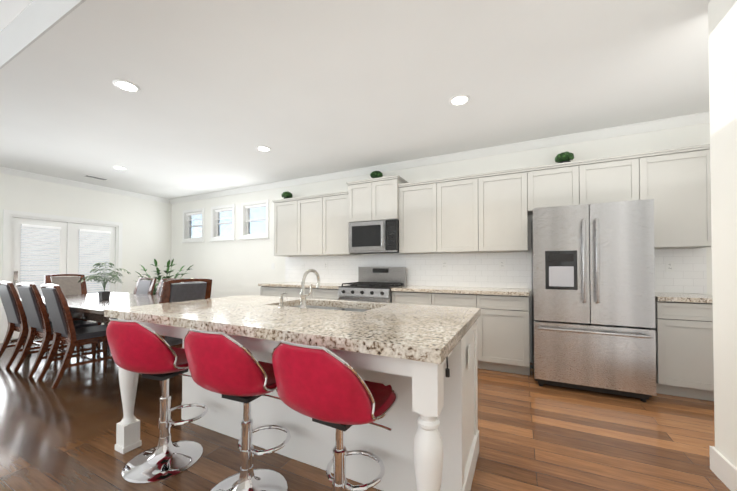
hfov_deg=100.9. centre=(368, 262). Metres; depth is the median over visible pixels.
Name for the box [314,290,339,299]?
base cabinet
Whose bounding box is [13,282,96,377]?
chair
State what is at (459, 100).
recessed light
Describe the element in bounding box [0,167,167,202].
crown molding
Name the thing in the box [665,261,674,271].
electrical outlet
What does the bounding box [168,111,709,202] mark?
crown molding
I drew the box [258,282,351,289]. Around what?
countertop
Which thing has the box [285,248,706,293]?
backsplash
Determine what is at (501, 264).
electrical outlet
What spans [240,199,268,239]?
window
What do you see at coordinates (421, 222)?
upper cabinet
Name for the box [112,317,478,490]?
kitchen island
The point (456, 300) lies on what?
base cabinet
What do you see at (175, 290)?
chair
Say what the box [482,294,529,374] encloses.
base cabinet
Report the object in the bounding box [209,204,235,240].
window
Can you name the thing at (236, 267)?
wall
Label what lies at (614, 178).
upper cabinet
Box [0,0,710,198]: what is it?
ceiling
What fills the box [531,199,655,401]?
fridge
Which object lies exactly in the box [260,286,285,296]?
base cabinet
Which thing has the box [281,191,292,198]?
topiary
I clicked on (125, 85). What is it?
recessed light
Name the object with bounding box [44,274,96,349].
chair
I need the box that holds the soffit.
[0,0,85,68]
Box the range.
[338,267,405,302]
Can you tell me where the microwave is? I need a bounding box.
[349,219,398,253]
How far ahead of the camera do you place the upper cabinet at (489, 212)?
3.62 m
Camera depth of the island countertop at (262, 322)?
1.59 m
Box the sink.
[312,305,363,312]
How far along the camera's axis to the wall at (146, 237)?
6.16 m
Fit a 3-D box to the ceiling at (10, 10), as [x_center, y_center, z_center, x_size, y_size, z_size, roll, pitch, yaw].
[-2.580,-1.937,-0.015,9.940,0.200,4.050,0,-1,26]
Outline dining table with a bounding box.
[20,292,159,388]
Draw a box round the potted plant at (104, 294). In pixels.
[78,262,130,298]
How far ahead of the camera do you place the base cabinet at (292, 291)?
4.66 m
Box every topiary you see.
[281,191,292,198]
[370,171,382,177]
[555,151,573,162]
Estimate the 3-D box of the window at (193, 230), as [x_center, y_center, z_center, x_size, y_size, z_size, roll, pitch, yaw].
[-3.851,-0.817,6.765,0.750,0.730,0.148,0,-1,26]
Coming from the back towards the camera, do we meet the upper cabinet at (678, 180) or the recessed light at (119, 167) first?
the recessed light at (119, 167)
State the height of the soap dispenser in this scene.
0.100 m
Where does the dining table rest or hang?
on the floor
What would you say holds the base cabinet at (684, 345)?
on the floor
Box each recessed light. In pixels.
[112,79,140,92]
[112,166,126,169]
[256,146,270,151]
[449,94,469,105]
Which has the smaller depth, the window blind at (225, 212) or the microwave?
the microwave
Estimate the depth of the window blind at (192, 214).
6.77 m
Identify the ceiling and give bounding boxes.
[0,0,32,31]
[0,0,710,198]
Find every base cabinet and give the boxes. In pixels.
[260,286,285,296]
[286,286,313,298]
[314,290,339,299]
[391,290,437,305]
[438,294,481,368]
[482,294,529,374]
[651,298,713,400]
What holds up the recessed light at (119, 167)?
in the ceiling at (303, 88)
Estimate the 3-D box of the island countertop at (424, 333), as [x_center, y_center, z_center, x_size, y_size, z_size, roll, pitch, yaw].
[0.213,0.315,1.630,0.611,0.047,1.130,0,-1,26]
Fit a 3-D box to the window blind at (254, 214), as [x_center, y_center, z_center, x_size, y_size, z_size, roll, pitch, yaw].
[-2.184,-0.971,5.941,0.578,0.306,0.035,0,-1,26]
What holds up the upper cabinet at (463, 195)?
attached to the wall at (236, 267)
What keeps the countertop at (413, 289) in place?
on the base cabinet at (505, 318)
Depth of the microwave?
4.31 m
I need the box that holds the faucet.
[296,269,319,308]
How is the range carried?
on the floor
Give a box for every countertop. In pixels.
[176,299,391,341]
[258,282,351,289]
[292,303,479,364]
[391,286,528,297]
[655,292,712,301]
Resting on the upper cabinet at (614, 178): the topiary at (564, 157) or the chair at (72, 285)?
the topiary at (564, 157)
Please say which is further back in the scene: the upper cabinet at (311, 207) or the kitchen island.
the upper cabinet at (311, 207)
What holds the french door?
in the wall at (146, 237)
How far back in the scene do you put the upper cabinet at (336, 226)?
4.68 m
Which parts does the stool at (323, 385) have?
seat, trim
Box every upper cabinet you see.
[272,197,299,255]
[300,193,327,255]
[324,192,360,255]
[348,176,407,223]
[399,180,443,253]
[444,173,483,252]
[484,168,527,251]
[528,153,643,215]
[640,144,711,248]
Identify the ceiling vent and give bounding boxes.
[83,175,108,180]
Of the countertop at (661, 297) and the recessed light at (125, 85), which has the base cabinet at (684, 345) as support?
the countertop at (661, 297)
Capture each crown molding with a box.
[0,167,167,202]
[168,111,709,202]
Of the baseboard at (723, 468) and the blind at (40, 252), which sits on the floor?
the baseboard at (723, 468)
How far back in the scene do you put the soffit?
2.11 m
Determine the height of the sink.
0.188 m
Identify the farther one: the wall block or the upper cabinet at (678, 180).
the upper cabinet at (678, 180)
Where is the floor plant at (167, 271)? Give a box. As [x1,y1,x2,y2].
[135,259,192,294]
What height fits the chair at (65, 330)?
1.019 m
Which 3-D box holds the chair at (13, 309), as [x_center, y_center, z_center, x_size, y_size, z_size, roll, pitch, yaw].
[-4.285,0.733,3.913,0.492,1.019,0.593,0,-1,26]
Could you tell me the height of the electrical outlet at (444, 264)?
0.116 m
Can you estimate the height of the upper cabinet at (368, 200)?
0.577 m
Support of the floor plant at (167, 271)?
on the floor
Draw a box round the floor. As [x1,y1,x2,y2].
[0,337,729,490]
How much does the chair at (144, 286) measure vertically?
1.019 m
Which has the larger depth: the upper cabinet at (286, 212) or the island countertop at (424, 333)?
the upper cabinet at (286, 212)
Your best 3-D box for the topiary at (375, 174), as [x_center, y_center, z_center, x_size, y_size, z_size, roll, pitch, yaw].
[0.122,-1.283,4.536,0.190,0.178,0.188,0,-1,26]
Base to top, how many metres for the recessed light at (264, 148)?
0.007 m
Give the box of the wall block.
[708,0,736,467]
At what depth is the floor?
2.10 m
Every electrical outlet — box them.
[442,260,446,268]
[499,260,504,268]
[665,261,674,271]
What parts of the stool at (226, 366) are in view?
trim, seat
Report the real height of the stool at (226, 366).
0.901 m
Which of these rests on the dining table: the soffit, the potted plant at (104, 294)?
the potted plant at (104, 294)
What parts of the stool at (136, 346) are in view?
trim, seat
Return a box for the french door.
[1,209,122,342]
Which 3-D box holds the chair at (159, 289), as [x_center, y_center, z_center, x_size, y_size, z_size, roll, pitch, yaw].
[-3.140,0.740,4.397,0.492,1.019,0.593,0,-1,26]
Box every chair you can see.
[0,281,67,368]
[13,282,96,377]
[37,284,112,387]
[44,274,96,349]
[96,278,156,346]
[139,278,211,389]
[155,278,175,294]
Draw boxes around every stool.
[106,319,207,483]
[184,328,290,490]
[272,340,397,490]
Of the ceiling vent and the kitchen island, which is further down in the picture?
the kitchen island
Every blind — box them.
[20,224,110,296]
[186,212,201,220]
[215,208,232,219]
[245,204,265,221]
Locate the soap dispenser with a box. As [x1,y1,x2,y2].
[276,293,287,308]
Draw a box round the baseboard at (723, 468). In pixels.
[710,446,736,490]
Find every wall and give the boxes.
[0,173,171,333]
[171,123,711,362]
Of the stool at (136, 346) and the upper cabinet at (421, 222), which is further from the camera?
the upper cabinet at (421, 222)
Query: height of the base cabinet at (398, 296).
0.874 m
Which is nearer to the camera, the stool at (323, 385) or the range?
the stool at (323, 385)
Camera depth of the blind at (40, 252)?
5.30 m
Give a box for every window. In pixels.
[181,208,204,242]
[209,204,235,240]
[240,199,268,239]

